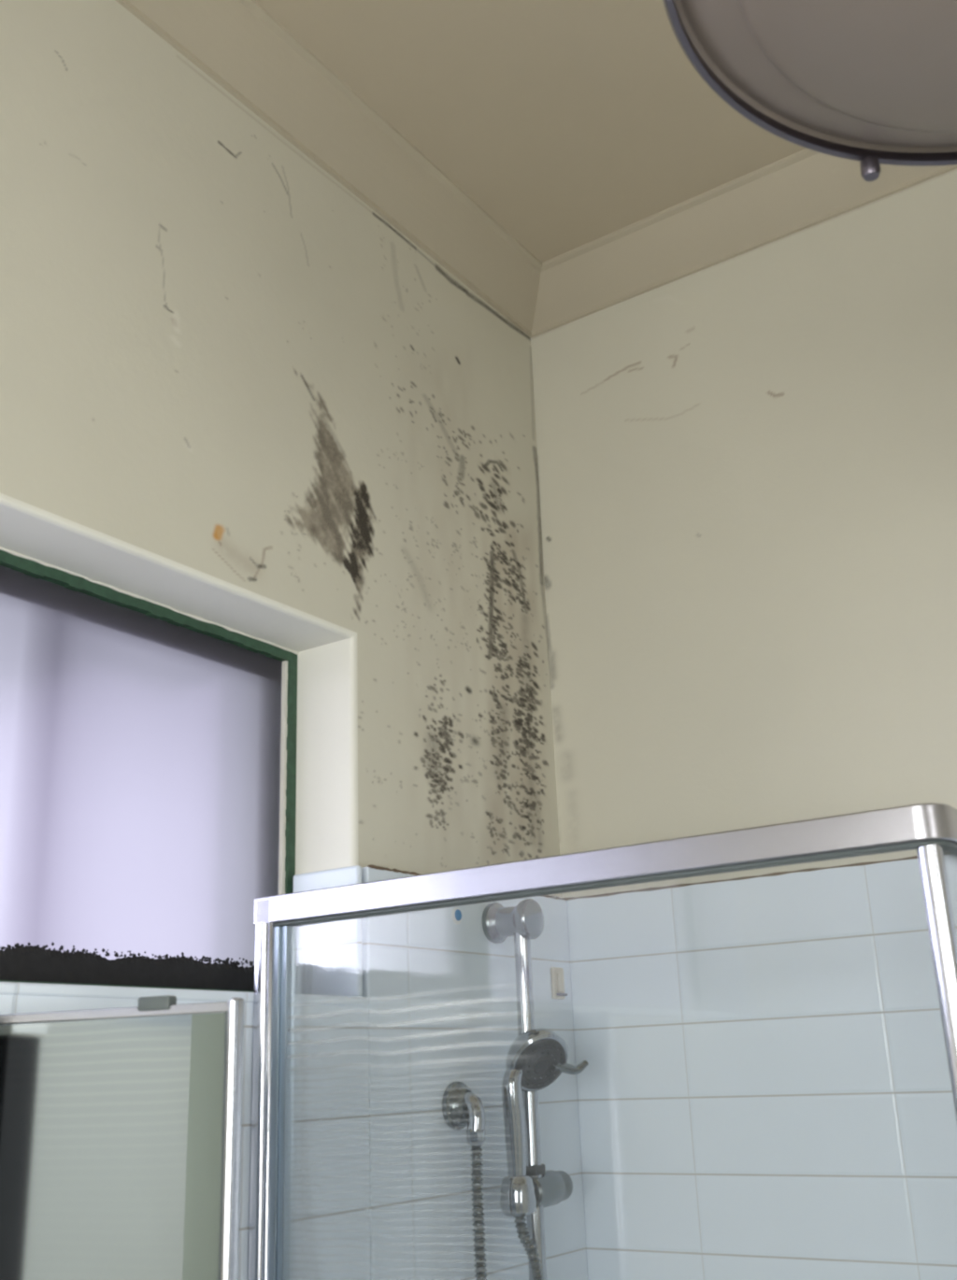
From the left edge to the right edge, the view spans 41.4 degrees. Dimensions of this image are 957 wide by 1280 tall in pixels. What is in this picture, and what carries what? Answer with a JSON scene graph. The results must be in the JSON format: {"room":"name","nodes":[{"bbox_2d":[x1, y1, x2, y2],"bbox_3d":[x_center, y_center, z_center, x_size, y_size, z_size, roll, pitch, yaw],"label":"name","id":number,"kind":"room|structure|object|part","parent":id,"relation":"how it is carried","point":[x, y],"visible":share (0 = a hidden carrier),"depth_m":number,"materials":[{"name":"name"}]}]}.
{"room":"bathroom","nodes":[
{"label":"bathroom","id":0,"kind":"room"},
{"bbox_2d":[0,0,588,1279],"bbox_3d":[-0.786,0.378,0.823,0.122,3.073,3.200,-14,-22,32],"label":"wall","id":1,"kind":"structure","parent":0,"point":[219,360],"depth_m":1.78,"materials":[{"name":"beige paint"}]},
{"bbox_2d":[0,995,243,1279],"bbox_3d":[-0.340,0.633,1.033,0.307,0.654,0.025,-8,-20,17],"label":"mirror","id":2,"kind":"object","parent":1,"relation":"attached to","point":[120,1128],"visible":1,"depth_m":1.09,"materials":[{"name":"silver glass"}]},
{"bbox_2d":[0,546,298,992],"bbox_3d":[-0.755,0.049,1.156,0.039,0.506,1.696,-14,-22,32],"label":"window","id":3,"kind":"structure","parent":1,"relation":"in","point":[148,747],"depth_m":1.59,"materials":[{"name":"green paint"}]},
{"bbox_2d":[0,493,357,874],"bbox_3d":[-0.739,0.048,1.145,0.210,0.526,1.714,-14,-22,32],"label":"window reveal","id":4,"kind":"structure","parent":1,"relation":"attached to","point":[326,814],"depth_m":1.77,"materials":[{"name":"paint"}]},
{"bbox_2d":[115,0,541,338],"bbox_3d":[-0.769,-1.050,1.260,0.085,0.092,3.200,-14,-22,32],"label":"trim","id":5,"kind":"structure","parent":1,"relation":"attached to","point":[237,44],"depth_m":2.03,"materials":[{"name":"paint"}]},
{"bbox_2d":[451,907,461,924],"bbox_3d":[-0.032,0.408,1.875,0.002,0.025,0.025,-14,-22,32],"label":"round sticker","id":6,"kind":"object","parent":1,"relation":"attached to","point":[456,915],"visible":1,"depth_m":1.87,"materials":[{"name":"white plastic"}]},
{"bbox_2d":[441,1080,484,1146],"bbox_3d":[-0.012,0.657,1.761,0.050,0.084,0.065,-14,-22,32],"label":"outlet","id":7,"kind":"object","parent":1,"relation":"attached to","point":[462,1108],"visible":1,"depth_m":1.75,"materials":[{"name":"silver metal"}]},
{"bbox_2d":[482,898,572,1279],"bbox_3d":[0.071,0.778,1.814,0.078,0.800,0.148,-14,-22,32],"label":"shower rail","id":8,"kind":"object","parent":1,"relation":"attached to","point":[528,1195],"visible":0.97,"depth_m":1.83,"materials":[{"name":"silver metal"}]},
{"bbox_2d":[499,1175,536,1216],"bbox_3d":[0.055,0.773,1.765,0.051,0.050,0.051,-14,-22,32],"label":"bracket","id":9,"kind":"object","parent":8,"relation":"on","point":[518,1195],"depth_m":1.75,"materials":[{"name":"silver metal"}]},
{"bbox_2d":[469,1028,588,1279],"bbox_3d":[0.086,1.019,1.675,0.077,0.966,0.194,-18,-24,39],"label":"shower","id":10,"kind":"object","parent":8,"relation":"attached to","point":[536,1058],"visible":0.98,"depth_m":1.79,"materials":[{"name":"silver metal"}]},
{"bbox_3d":[0.051,0.685,1.790,0.032,0.172,0.035,-14,-22,32],"label":"handle","id":11,"kind":"part","parent":10,"relation":"part of","materials":[{"name":"silver metal"}]},
{"bbox_3d":[0.089,0.609,1.820,0.081,0.068,0.049,9,-22,-29],"label":"spray plate","id":12,"kind":"part","parent":10,"relation":"part of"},
{"bbox_3d":[0.131,0.623,1.852,0.061,0.025,0.026,9,-22,-29],"label":"spray lever","id":13,"kind":"part","parent":10,"relation":"part of","materials":[{"name":"silver metal"}]},
{"bbox_2d":[550,967,567,999],"bbox_3d":[0.132,0.558,2.060,0.014,0.050,0.034,-14,-22,32],"label":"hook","id":14,"kind":"object","parent":1,"relation":"attached to","point":[556,974],"visible":1,"depth_m":2.05,"materials":[{"name":"beige plastic"}]},
{"bbox_2d":[255,0,806,262],"bbox_3d":[0.201,-1.400,0.671,2.850,0.120,3.600,-14,-22,32],"label":"ceiling","id":15,"kind":"structure","parent":0,"point":[572,124],"depth_m":2.04,"materials":[{"name":"paint"}]},
{"bbox_2d":[662,0,956,181],"bbox_3d":[0.367,-0.829,0.922,0.533,0.809,0.533,-14,-22,32],"label":"ceiling light","id":16,"kind":"object","parent":15,"relation":"hanging from","point":[872,83],"visible":1,"depth_m":0.93,"materials":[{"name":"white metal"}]},
{"bbox_2d":[530,168,956,1279],"bbox_3d":[1.160,0.504,1.406,2.450,3.073,0.017,-14,-22,32],"label":"wall","id":17,"kind":"structure","parent":0,"point":[746,462],"depth_m":2.03,"materials":[{"name":"beige paint"}]},
{"bbox_2d":[530,148,956,338],"bbox_3d":[1.087,-0.914,1.861,2.450,0.092,0.085,-14,-22,32],"label":"trim","id":18,"kind":"structure","parent":17,"relation":"attached to","point":[806,188],"depth_m":2.29,"materials":[{"name":"paint"}]},
{"bbox_3d":[0.315,1.610,-0.358,2.850,0.100,3.600,-14,-22,32],"label":"floor","id":19,"kind":"structure","parent":0,"visible":0},
{"bbox_3d":[0.342,1.994,1.035,0.832,0.075,0.756,-14,-22,32],"label":"shower tray","id":20,"kind":"object","parent":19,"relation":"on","visible":0},
{"bbox_2d":[247,803,956,1279],"bbox_3d":[0.307,1.139,1.333,0.822,1.736,0.752,-14,-22,32],"label":"shower enclosure","id":21,"kind":"object","parent":20,"relation":"on","point":[282,1240],"visible":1,"depth_m":1.39,"materials":[{"name":"silver metal"}]},
{"bbox_3d":[-0.223,1.123,1.264,0.029,1.711,0.036,-14,-22,32],"label":"wall post","id":22,"kind":"part","parent":21,"relation":"part of","materials":[{"name":"silver metal"}]},
{"bbox_3d":[0.108,1.044,1.053,0.750,1.658,0.005,-14,-22,32],"label":"glass panel","id":23,"kind":"part","parent":21,"relation":"part of","materials":[{"name":"clear glass"}]},
{"bbox_3d":[0.278,0.334,1.611,0.822,0.032,0.746,-14,-22,32],"label":"rail","id":24,"kind":"part","parent":21,"relation":"part of","materials":[{"name":"silver metal"}]},
{"bbox_3d":[0.428,0.974,0.849,0.021,1.677,0.021,-14,-22,32],"label":"corner post","id":25,"kind":"part","parent":21,"relation":"part of","materials":[{"name":"silver metal"}]},
{"bbox_3d":[0.638,1.051,1.131,0.005,1.658,0.698,-14,-22,32],"label":"glass panel","id":26,"kind":"part","parent":21,"relation":"part of","materials":[{"name":"clear glass"}]}
]}

